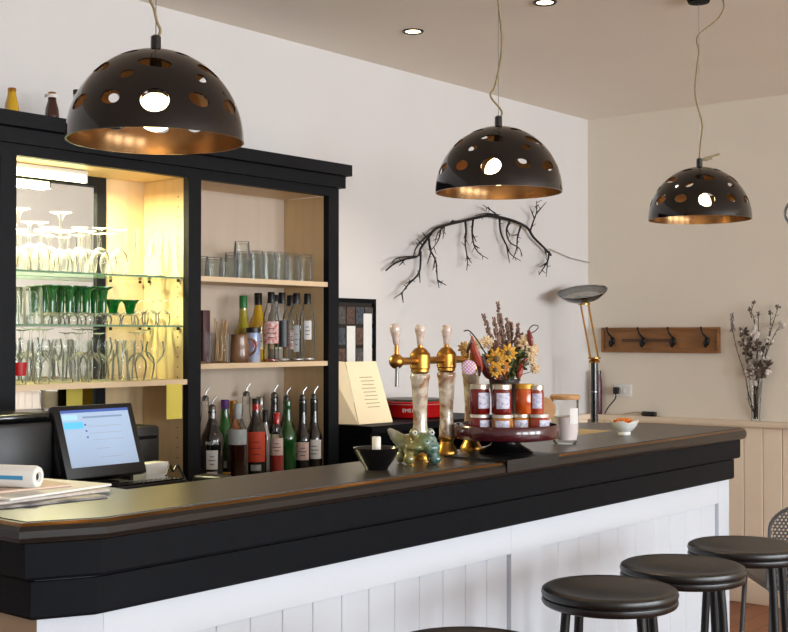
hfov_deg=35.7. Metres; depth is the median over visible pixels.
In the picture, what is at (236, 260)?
tumbler
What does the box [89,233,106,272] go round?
wine glass
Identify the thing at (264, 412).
bottle
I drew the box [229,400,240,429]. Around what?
bottle
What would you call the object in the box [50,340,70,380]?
glass
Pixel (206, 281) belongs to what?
wooden shelf
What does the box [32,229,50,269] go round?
wine glass
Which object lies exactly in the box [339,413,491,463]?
shelf unit
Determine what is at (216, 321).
stick
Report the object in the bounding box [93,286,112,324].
stemmed glass
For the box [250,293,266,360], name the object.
bottle
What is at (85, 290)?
stemmed glass
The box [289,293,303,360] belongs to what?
bottle
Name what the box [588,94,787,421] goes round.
wall
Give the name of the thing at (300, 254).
tumbler
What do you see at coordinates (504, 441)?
cake stand
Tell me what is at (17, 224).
wine glass
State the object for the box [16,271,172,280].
glass shelf
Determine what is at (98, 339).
glass
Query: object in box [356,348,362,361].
photo
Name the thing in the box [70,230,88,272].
wine glass
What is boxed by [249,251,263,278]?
tumbler
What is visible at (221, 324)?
stick
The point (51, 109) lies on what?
juice bottle
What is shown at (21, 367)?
print
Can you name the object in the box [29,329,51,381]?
wine glass
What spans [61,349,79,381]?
glass
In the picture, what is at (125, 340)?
glass
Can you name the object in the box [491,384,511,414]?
jam jar
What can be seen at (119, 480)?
drawer
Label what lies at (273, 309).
bottle
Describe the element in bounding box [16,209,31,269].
coupe glass
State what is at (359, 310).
photo
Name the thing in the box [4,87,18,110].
juice bottle
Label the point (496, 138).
socket
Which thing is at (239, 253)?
tumbler
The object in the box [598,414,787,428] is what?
trim
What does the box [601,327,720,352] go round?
coat rack
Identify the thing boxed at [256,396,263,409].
bottle
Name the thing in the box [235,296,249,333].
bottle
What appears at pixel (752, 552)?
bar stool
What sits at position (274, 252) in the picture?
tumbler
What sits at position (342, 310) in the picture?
photo
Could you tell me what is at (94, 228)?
wine glass
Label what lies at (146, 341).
glass
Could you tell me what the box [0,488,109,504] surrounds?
newspaper
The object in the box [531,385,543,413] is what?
jam jar
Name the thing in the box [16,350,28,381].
glass
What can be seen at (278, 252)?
tumbler
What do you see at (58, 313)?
bowl
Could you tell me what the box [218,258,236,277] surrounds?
tumbler
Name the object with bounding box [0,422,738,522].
countertop
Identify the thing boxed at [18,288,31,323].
tumbler
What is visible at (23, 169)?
tube light
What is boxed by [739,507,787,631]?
metal chair
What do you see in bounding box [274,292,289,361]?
bottle
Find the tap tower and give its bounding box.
[389,323,481,459]
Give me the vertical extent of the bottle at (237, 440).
0.291 m
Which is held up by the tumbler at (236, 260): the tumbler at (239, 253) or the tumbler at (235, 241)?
the tumbler at (235, 241)
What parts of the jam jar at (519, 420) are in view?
lid, filled glass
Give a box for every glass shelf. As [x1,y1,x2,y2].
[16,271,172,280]
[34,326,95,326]
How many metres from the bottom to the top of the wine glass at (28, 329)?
0.191 m
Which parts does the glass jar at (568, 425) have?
lid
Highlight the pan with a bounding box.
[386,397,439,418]
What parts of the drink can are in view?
lid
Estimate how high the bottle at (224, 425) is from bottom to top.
0.301 m
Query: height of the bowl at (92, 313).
0.043 m
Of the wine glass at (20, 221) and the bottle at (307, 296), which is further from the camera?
the bottle at (307, 296)
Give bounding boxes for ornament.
[461,338,475,374]
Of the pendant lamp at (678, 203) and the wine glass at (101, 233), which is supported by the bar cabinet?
the wine glass at (101, 233)
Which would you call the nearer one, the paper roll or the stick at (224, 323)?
the paper roll
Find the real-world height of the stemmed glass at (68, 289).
0.136 m
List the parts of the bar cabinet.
post, cornice, post, post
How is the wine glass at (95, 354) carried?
on the bar cabinet
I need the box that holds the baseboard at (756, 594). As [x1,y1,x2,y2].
[729,581,787,607]
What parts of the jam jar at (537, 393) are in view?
lid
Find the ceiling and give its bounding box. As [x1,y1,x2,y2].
[138,0,787,119]
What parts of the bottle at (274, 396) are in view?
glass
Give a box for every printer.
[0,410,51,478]
[120,424,158,479]
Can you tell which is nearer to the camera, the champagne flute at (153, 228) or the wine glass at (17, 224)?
the wine glass at (17, 224)
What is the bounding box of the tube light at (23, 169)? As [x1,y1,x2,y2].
[17,162,87,183]
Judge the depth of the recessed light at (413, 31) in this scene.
5.31 m
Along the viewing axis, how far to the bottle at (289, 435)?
5.04 m
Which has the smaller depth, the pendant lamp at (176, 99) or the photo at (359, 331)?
the pendant lamp at (176, 99)
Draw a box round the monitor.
[46,403,145,482]
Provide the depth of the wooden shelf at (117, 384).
4.39 m
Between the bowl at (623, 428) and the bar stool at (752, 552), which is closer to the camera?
the bar stool at (752, 552)
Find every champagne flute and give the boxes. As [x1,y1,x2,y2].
[125,228,135,274]
[136,230,146,274]
[143,230,152,275]
[152,228,163,275]
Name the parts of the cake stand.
plate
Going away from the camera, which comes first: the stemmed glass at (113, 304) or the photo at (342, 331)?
the stemmed glass at (113, 304)
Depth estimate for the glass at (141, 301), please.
4.73 m
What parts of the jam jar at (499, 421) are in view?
lid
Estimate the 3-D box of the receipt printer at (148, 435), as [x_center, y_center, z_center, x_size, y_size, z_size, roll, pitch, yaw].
[-0.921,0.505,4.288,0.162,0.245,0.130,-1,-1,39]
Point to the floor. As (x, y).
(756, 616)
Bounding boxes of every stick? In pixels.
[214,318,219,360]
[215,321,217,360]
[219,324,221,355]
[221,319,223,360]
[222,323,224,355]
[225,321,226,360]
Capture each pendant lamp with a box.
[64,0,243,154]
[435,0,562,199]
[648,0,751,223]
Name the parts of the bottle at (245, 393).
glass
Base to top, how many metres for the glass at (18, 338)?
0.154 m
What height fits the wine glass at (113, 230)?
0.162 m
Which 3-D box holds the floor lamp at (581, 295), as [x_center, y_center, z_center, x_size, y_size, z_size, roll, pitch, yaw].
[1.108,0.703,6.965,0.358,1.779,0.290,0,-1,-11]
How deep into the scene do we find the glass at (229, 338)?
4.79 m
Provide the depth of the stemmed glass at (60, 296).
4.32 m
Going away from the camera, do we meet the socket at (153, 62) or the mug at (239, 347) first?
the socket at (153, 62)
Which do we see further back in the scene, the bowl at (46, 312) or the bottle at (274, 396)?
the bottle at (274, 396)
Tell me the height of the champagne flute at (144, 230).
0.178 m
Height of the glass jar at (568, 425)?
0.171 m
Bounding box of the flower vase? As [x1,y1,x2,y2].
[730,300,785,420]
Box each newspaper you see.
[0,480,71,493]
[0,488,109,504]
[0,493,107,508]
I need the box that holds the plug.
[605,387,618,412]
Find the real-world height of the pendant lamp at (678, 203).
0.871 m
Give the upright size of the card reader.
0.082 m
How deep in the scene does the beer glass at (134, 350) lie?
4.56 m
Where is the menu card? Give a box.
[339,361,392,424]
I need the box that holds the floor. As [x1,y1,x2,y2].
[729,600,780,631]
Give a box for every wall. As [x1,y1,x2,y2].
[0,0,587,415]
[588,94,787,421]
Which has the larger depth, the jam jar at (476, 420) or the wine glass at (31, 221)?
the wine glass at (31, 221)
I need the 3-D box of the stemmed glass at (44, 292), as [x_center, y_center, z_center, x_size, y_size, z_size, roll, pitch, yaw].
[-1.225,-0.039,4.276,0.070,0.136,0.070,-1,-1,39]
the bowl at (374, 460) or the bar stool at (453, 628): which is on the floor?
the bar stool at (453, 628)
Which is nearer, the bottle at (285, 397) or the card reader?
the card reader
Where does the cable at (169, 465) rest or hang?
on the countertop
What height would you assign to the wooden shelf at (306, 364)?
0.020 m
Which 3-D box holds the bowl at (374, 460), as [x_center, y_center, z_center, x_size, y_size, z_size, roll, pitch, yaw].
[-0.050,0.403,3.470,0.132,0.062,0.132,-1,-1,39]
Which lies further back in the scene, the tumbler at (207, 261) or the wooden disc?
the tumbler at (207, 261)
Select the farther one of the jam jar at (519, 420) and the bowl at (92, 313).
the bowl at (92, 313)
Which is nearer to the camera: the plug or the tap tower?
the tap tower
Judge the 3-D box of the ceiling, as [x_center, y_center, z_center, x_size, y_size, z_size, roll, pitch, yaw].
[1.826,-1.351,1.324,9.030,0.100,8.930,-1,-1,39]
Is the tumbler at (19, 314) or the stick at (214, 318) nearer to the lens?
the tumbler at (19, 314)
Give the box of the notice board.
[339,298,375,415]
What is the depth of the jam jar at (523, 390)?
3.85 m
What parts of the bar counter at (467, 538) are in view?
panel, corner panel, frame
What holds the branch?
attached to the wall at (396, 129)
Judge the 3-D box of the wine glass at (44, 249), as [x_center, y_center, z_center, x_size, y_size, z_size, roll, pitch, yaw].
[-1.208,-0.233,4.301,0.068,0.161,0.068,-1,-1,39]
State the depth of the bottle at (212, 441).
4.71 m
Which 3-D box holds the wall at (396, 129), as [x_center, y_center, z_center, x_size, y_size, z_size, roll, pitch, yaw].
[-1.624,0.145,4.134,0.100,2.800,8.930,-1,-1,39]
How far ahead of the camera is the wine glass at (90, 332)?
4.55 m
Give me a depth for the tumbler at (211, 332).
4.74 m
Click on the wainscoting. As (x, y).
(758, 489)
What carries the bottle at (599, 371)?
on the trim at (658, 419)
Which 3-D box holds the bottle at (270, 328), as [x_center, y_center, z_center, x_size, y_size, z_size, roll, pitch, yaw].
[-0.503,0.044,5.019,0.067,0.286,0.067,-1,-1,39]
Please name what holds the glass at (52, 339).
on the bar cabinet
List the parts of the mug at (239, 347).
handle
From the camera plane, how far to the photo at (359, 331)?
5.81 m
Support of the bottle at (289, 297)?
on the bar cabinet
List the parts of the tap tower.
handle, spout, handle, handle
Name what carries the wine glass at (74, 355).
on the bar cabinet
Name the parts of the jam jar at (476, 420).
lid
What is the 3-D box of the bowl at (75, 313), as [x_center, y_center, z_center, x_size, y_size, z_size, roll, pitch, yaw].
[-1.133,0.009,4.387,0.068,0.043,0.068,-1,-1,39]
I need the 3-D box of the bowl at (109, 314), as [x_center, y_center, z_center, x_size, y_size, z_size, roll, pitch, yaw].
[-1.023,0.011,4.459,0.068,0.042,0.068,-1,-1,39]
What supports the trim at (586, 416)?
attached to the wall at (396, 129)
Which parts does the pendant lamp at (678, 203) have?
lamp shade, bulb, cord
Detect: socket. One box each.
[147,59,163,94]
[493,136,503,158]
[614,384,631,396]
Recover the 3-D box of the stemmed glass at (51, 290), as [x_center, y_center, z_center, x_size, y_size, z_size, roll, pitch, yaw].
[-1.178,-0.040,4.215,0.070,0.136,0.070,-1,-1,39]
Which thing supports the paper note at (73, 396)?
hanging from the bar cabinet
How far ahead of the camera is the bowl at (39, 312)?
4.29 m
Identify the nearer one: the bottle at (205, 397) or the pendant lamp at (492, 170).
the pendant lamp at (492, 170)
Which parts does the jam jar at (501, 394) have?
lid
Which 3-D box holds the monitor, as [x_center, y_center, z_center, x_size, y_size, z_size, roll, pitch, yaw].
[-0.963,0.409,3.865,0.198,0.259,0.304,-1,-1,39]
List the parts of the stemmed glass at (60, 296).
green stem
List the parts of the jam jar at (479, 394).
lid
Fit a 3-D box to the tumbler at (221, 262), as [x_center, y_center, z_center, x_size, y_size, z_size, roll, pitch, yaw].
[-0.708,-0.192,4.814,0.073,0.082,0.073,-1,-1,39]
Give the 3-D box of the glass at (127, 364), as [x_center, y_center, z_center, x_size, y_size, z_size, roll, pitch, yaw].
[-0.988,0.178,4.420,0.064,0.114,0.064,-1,-1,39]
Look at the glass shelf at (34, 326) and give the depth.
4.38 m
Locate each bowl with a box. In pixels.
[33,312,52,323]
[43,312,61,323]
[52,313,69,323]
[59,312,78,323]
[68,313,86,323]
[76,313,95,323]
[86,313,103,324]
[93,313,111,324]
[104,314,121,324]
[122,314,138,324]
[353,445,399,470]
[610,419,638,434]
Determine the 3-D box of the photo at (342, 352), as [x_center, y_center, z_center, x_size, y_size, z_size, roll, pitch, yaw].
[-0.245,0.192,5.711,0.001,0.080,0.058,-1,-1,39]
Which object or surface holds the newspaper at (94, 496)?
on the bar counter at (467, 538)
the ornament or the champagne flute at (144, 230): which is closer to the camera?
the ornament
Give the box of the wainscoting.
[598,420,787,581]
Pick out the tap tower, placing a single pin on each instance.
(446, 359)
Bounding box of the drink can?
[246,327,259,361]
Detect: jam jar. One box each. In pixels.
[469,384,489,413]
[469,414,489,426]
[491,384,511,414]
[491,414,512,427]
[512,413,528,427]
[515,383,534,413]
[529,413,548,426]
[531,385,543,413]
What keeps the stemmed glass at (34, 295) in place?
on the bar cabinet
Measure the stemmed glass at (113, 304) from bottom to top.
0.092 m
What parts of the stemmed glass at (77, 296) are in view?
green stem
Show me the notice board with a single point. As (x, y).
(357, 317)
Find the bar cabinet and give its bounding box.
[0,108,351,481]
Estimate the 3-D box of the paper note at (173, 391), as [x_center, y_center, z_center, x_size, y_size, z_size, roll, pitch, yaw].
[-0.816,0.317,4.552,0.002,0.130,0.075,-1,-1,39]
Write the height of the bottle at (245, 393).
0.360 m
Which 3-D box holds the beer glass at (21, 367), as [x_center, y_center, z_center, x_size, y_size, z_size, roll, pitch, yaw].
[-1.257,0.154,4.100,0.074,0.150,0.074,-1,-1,39]
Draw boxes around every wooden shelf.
[16,378,186,390]
[201,276,327,287]
[201,360,327,368]
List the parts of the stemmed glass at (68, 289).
green stem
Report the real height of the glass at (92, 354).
0.158 m
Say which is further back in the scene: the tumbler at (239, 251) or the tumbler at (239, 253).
the tumbler at (239, 253)
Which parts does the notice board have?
frame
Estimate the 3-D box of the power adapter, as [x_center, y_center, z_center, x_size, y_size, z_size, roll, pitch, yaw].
[1.446,0.574,7.215,0.215,0.027,0.032,-1,-1,39]
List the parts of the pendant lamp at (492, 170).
bulb, cord, lamp shade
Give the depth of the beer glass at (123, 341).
4.62 m
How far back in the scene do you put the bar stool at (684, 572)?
3.48 m
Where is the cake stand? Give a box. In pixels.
[453,420,558,454]
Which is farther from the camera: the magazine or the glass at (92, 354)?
the glass at (92, 354)
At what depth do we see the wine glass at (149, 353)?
4.62 m
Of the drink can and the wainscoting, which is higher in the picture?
the drink can
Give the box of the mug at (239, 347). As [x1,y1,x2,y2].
[230,334,256,362]
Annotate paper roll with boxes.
[0,464,43,487]
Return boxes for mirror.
[15,175,105,411]
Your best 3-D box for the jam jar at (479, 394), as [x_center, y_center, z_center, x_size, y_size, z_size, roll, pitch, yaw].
[0.271,0.262,3.864,0.066,0.094,0.065,-1,-1,39]
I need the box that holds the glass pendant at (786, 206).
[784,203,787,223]
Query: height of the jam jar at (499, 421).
0.064 m
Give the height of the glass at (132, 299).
0.097 m
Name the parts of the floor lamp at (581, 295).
glass, dish, brass arm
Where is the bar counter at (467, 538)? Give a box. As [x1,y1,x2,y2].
[0,422,746,631]
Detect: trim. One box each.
[549,413,590,421]
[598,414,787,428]
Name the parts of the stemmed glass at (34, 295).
green stem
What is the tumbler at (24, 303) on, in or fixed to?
on the bar cabinet
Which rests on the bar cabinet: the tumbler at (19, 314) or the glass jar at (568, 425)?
the tumbler at (19, 314)
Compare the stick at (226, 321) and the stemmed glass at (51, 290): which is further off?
the stick at (226, 321)
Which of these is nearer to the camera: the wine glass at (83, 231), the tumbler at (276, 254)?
the wine glass at (83, 231)
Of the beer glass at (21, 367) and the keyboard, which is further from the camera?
the beer glass at (21, 367)
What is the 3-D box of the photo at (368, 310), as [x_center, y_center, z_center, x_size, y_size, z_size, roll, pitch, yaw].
[-0.120,-0.001,5.867,0.001,0.080,0.058,-1,-1,39]
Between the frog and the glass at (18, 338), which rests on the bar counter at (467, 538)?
the frog
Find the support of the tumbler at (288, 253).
on the bar cabinet
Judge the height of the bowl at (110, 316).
0.043 m
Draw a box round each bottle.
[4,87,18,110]
[45,92,59,116]
[201,387,209,417]
[201,396,223,473]
[219,400,232,471]
[227,403,247,476]
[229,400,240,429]
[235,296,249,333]
[239,383,250,424]
[247,398,265,474]
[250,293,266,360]
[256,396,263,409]
[262,410,269,470]
[263,292,278,361]
[268,295,282,360]
[268,385,281,437]
[270,412,283,471]
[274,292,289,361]
[279,400,295,469]
[281,387,294,430]
[283,295,297,360]
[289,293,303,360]
[296,387,310,468]
[300,293,314,360]
[308,386,321,466]
[598,370,601,413]
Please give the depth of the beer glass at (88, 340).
4.49 m
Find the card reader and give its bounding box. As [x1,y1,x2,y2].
[193,472,231,480]
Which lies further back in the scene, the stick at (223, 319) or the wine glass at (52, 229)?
the stick at (223, 319)
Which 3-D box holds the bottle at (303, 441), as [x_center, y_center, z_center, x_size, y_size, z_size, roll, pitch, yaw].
[-0.383,0.469,5.135,0.069,0.345,0.069,-1,-1,39]
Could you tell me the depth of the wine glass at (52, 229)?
4.43 m
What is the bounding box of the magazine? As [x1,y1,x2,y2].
[0,478,111,500]
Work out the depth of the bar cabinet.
4.68 m
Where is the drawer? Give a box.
[111,479,132,482]
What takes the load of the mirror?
attached to the bar cabinet
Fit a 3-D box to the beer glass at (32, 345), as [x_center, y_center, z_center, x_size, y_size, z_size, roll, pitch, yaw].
[-1.197,0.157,4.168,0.072,0.147,0.072,-1,-1,39]
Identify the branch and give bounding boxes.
[385,200,551,302]
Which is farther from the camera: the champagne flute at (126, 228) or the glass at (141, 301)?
the glass at (141, 301)
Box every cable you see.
[165,464,187,481]
[549,248,590,262]
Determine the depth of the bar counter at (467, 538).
3.30 m
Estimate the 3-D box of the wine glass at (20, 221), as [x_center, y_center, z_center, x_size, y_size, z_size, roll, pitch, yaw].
[-1.262,-0.240,4.237,0.073,0.174,0.073,-1,-1,39]
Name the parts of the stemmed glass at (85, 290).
green stem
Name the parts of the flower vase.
stem, stem, stem, glass, stem, stem, stem, stem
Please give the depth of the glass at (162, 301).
4.62 m
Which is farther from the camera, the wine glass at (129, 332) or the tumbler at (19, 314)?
the wine glass at (129, 332)
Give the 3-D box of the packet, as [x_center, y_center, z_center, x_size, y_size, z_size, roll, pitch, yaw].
[-0.733,0.076,4.747,0.024,0.197,0.036,-1,-1,39]
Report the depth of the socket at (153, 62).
2.73 m
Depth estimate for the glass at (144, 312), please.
4.57 m
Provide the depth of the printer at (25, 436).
3.66 m
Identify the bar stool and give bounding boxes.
[412,626,517,631]
[541,575,678,631]
[620,554,746,631]
[687,535,787,631]
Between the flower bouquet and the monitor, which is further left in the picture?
the monitor
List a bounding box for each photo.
[339,307,345,323]
[339,328,345,344]
[339,349,345,363]
[347,307,354,323]
[356,307,363,323]
[356,328,362,344]
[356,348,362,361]
[365,307,372,323]
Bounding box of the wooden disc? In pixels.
[544,397,555,419]
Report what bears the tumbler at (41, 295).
on the bar cabinet
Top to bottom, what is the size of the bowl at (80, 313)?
0.043 m
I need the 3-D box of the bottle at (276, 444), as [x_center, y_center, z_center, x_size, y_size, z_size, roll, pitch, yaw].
[-0.476,0.515,4.973,0.059,0.246,0.059,-1,-1,39]
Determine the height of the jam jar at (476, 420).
0.064 m
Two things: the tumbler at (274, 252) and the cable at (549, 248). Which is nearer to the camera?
the tumbler at (274, 252)
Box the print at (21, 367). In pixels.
[16,362,26,375]
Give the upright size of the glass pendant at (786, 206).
0.880 m
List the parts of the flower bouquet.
cream flower, cream flower, cream flower, yellow flower, yellow flower, flower, pot, yellow flower, yellow flower, cream flower, cream flower, cream flower, cream flower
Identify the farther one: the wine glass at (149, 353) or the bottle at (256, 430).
the bottle at (256, 430)
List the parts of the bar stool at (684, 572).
seat, leg, leg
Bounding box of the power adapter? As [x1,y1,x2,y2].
[626,411,656,415]
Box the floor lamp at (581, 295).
[557,285,607,421]
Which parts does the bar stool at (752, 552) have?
leg, seat, leg, leg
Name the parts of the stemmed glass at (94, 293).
green stem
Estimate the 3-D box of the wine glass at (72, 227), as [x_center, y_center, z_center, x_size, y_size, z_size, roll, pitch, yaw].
[-1.105,-0.233,4.308,0.068,0.160,0.068,-1,-1,39]
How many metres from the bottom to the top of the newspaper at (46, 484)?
0.006 m
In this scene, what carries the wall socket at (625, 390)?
attached to the wall at (653, 274)
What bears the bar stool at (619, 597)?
on the floor
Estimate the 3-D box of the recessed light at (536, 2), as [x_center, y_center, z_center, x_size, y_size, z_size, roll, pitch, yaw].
[0.597,-1.240,4.849,0.094,0.006,0.094,-1,-1,39]
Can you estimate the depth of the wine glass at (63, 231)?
4.38 m
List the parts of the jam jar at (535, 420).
lid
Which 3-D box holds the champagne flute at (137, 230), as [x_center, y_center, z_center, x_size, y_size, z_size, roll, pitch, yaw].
[-0.930,-0.234,4.512,0.048,0.170,0.050,-1,-1,39]
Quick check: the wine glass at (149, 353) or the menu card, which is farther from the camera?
the menu card
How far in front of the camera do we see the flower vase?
6.75 m
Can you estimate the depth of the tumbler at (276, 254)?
5.19 m
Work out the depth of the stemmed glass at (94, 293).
4.43 m
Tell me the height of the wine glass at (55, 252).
0.207 m
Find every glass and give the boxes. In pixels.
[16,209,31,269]
[16,224,18,268]
[16,338,21,383]
[16,340,29,384]
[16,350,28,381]
[19,221,39,269]
[20,328,42,382]
[25,286,44,323]
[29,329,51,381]
[30,221,50,270]
[31,341,52,383]
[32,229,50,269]
[33,285,52,323]
[40,227,59,270]
[40,339,62,382]
[41,284,61,323]
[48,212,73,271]
[50,339,72,382]
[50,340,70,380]
[51,229,69,271]
[52,287,69,323]
[59,285,78,323]
[60,231,77,271]
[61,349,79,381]
[68,288,86,323]
[69,329,91,381]
[70,227,89,272]
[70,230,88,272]
[70,340,89,380]
[76,286,95,323]
[79,231,97,272]
[79,328,100,380]
[86,289,103,324]
[88,332,107,379]
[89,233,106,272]
[90,228,109,272]
[90,337,112,381]
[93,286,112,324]
[97,339,117,379]
[99,233,116,273]
[105,340,124,378]
[110,230,128,273]
[111,349,128,380]
[117,340,135,379]
[124,340,142,378]
[128,332,146,379]
[131,299,145,324]
[134,329,154,378]
[135,301,148,324]
[141,299,156,324]
[144,300,158,324]
[145,341,164,379]
[155,299,170,324]
[210,333,230,362]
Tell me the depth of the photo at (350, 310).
5.77 m
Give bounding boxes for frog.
[387,428,441,463]
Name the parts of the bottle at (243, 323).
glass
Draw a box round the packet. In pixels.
[201,310,209,360]
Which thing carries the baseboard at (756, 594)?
attached to the wall at (653, 274)
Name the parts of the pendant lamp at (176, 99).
lamp shade, bulb, cord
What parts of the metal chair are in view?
leg, seat, leg, frame, backrest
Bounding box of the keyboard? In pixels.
[108,477,185,488]
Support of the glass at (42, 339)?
on the bar cabinet
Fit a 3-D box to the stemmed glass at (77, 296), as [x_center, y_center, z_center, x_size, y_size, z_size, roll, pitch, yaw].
[-1.133,-0.037,4.388,0.070,0.136,0.070,-1,-1,39]
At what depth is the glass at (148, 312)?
4.68 m
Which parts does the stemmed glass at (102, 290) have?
green stem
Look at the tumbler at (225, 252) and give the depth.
5.07 m
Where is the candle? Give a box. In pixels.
[372,434,380,449]
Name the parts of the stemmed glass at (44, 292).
green stem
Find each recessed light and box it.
[402,28,423,34]
[533,0,556,5]
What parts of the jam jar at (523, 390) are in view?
filled glass, lid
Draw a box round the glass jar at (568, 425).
[550,394,579,444]
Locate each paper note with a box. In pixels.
[66,389,81,405]
[166,384,181,418]
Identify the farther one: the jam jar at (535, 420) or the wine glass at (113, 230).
the wine glass at (113, 230)
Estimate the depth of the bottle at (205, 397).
4.93 m
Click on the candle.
(376, 440)
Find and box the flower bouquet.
[458,301,540,412]
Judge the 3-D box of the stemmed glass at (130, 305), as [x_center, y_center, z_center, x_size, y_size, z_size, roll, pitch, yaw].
[-0.974,-0.013,4.519,0.068,0.092,0.068,-1,-1,39]
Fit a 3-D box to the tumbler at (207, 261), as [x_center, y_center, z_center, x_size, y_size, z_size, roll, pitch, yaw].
[-0.754,-0.193,4.758,0.073,0.082,0.073,-1,-1,39]
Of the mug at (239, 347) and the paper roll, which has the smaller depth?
the paper roll
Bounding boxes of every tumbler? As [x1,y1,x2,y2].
[16,287,25,323]
[16,288,20,323]
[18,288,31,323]
[23,287,42,323]
[201,256,208,275]
[205,257,222,276]
[210,332,212,362]
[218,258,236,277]
[224,252,239,277]
[233,241,249,259]
[233,260,249,277]
[236,251,250,277]
[239,253,251,277]
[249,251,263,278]
[261,252,276,279]
[273,252,288,279]
[273,254,286,275]
[286,253,300,280]
[298,254,312,280]

